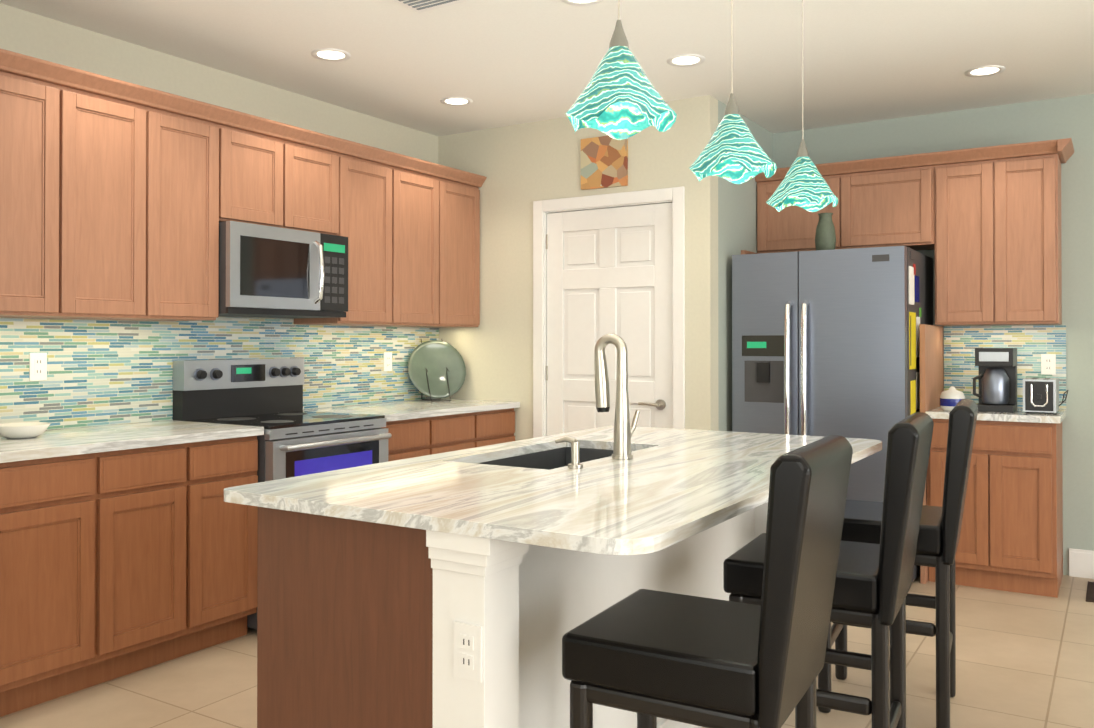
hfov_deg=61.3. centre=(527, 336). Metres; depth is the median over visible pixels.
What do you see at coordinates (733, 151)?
pendant light
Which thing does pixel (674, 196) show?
door frame
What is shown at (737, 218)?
wall
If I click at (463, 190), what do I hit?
upper cabinet
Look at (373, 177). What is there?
upper cabinet
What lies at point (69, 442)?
countertop
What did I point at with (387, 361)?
electrical outlet
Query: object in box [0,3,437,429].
wall
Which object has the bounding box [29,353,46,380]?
electrical outlet
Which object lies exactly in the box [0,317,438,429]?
tile backsplash
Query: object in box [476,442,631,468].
sink
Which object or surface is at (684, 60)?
recessed light
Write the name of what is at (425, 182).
upper cabinet
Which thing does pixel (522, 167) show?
wall
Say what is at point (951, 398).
canister
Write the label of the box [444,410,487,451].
base cabinet
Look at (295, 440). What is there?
range
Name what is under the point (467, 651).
outlet
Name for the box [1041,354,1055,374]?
electrical outlet
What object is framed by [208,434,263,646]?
base cabinet
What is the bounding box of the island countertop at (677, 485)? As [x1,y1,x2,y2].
[224,425,881,560]
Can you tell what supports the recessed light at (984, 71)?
in the ceiling
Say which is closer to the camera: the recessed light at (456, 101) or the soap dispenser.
the soap dispenser
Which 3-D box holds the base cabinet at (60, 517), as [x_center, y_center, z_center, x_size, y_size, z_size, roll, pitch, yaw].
[-1.923,0.863,3.380,0.619,0.880,0.482,0,-1,33]
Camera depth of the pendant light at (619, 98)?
2.10 m
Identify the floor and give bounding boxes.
[0,574,1093,727]
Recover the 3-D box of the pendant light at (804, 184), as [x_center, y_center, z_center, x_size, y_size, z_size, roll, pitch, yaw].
[1.018,-0.902,3.408,0.257,0.860,0.253,0,-1,33]
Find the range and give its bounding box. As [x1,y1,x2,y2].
[173,358,391,630]
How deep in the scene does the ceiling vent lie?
3.66 m
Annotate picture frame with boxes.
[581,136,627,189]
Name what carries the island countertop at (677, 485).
on the kitchen island
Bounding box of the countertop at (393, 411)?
[303,398,519,421]
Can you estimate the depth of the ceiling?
4.27 m
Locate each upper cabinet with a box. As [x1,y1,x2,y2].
[0,48,83,318]
[80,71,167,320]
[164,93,223,320]
[224,108,299,229]
[294,140,403,326]
[300,128,343,235]
[404,156,447,327]
[448,168,483,326]
[755,161,850,253]
[851,153,930,250]
[931,145,1010,325]
[1007,139,1062,324]
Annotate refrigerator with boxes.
[732,246,932,581]
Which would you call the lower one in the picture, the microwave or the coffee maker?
the coffee maker
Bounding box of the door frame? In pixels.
[533,186,684,437]
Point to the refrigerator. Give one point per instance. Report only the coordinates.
(825, 343)
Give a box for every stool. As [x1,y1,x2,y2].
[562,435,852,727]
[723,412,933,727]
[818,399,977,727]
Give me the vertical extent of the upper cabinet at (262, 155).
0.500 m
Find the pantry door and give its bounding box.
[546,203,672,435]
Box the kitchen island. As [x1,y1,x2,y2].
[232,497,767,727]
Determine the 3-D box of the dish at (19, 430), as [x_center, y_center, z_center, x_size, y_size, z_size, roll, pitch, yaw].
[-1.939,0.363,3.532,0.200,0.050,0.200,0,-1,33]
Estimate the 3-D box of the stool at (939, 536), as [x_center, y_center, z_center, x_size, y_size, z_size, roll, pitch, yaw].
[1.304,0.763,3.251,0.504,1.074,0.420,0,-1,28]
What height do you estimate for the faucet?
0.391 m
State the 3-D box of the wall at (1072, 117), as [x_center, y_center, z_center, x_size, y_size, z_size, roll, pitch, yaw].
[4.154,-0.007,4.411,6.236,2.636,0.140,0,-1,33]
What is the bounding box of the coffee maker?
[973,348,1016,412]
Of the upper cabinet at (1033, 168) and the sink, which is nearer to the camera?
the sink
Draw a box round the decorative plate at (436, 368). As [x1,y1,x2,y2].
[408,339,465,401]
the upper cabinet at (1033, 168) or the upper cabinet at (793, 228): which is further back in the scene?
the upper cabinet at (793, 228)
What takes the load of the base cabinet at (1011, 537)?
on the floor
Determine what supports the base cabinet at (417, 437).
on the floor
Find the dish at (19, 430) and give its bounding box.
[0,422,50,438]
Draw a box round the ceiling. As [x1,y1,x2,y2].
[0,0,1093,136]
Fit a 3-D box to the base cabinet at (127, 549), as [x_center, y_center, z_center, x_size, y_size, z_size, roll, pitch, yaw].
[-1.723,0.865,3.693,0.619,0.880,0.520,0,-1,33]
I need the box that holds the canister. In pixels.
[940,387,964,410]
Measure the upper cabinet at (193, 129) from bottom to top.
0.952 m
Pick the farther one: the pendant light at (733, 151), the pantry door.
the pantry door
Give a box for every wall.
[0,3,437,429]
[438,95,718,440]
[718,100,772,431]
[773,94,1093,574]
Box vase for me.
[815,213,835,249]
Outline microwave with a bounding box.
[219,221,347,318]
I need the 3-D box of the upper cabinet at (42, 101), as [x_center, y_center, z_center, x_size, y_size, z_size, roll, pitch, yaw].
[-2.034,-0.553,3.469,0.347,0.952,0.493,0,-1,33]
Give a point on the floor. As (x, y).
(1023, 660)
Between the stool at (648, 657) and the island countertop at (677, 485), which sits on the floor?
the stool at (648, 657)
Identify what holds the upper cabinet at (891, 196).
attached to the wall at (1072, 117)
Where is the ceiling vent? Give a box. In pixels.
[392,0,468,12]
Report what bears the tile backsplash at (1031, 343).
attached to the wall at (1072, 117)
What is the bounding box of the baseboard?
[1069,548,1093,578]
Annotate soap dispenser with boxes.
[555,436,582,468]
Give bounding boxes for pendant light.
[565,0,676,139]
[689,0,776,183]
[766,0,837,211]
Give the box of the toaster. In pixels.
[1023,378,1067,413]
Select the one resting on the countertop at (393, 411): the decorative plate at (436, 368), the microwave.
the decorative plate at (436, 368)
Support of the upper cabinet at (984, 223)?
attached to the wall at (1072, 117)
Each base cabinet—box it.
[0,450,119,716]
[120,442,207,676]
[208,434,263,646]
[381,418,443,461]
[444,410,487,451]
[488,410,514,444]
[920,324,1065,597]
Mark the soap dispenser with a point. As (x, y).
(575, 463)
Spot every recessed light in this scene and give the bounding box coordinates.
[311,48,350,61]
[440,97,472,105]
[561,0,603,5]
[667,54,704,66]
[965,65,1005,76]
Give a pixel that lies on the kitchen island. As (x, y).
(375, 581)
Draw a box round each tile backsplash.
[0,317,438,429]
[944,325,1065,408]
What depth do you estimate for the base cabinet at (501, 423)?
5.57 m
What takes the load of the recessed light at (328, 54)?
in the ceiling
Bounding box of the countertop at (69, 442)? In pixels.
[0,420,263,465]
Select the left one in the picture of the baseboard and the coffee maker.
the coffee maker
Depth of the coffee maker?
4.87 m
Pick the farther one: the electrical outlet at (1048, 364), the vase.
the vase
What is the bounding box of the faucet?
[594,333,639,459]
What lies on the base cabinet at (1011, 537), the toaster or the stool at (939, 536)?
the toaster
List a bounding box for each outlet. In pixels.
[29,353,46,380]
[384,352,391,370]
[453,621,481,682]
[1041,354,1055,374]
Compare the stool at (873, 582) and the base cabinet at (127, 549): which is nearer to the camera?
the stool at (873, 582)
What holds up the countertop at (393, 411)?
on the base cabinet at (417, 437)
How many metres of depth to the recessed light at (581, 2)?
3.67 m
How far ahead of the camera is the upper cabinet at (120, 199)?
3.76 m
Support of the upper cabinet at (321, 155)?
attached to the wall at (23, 32)

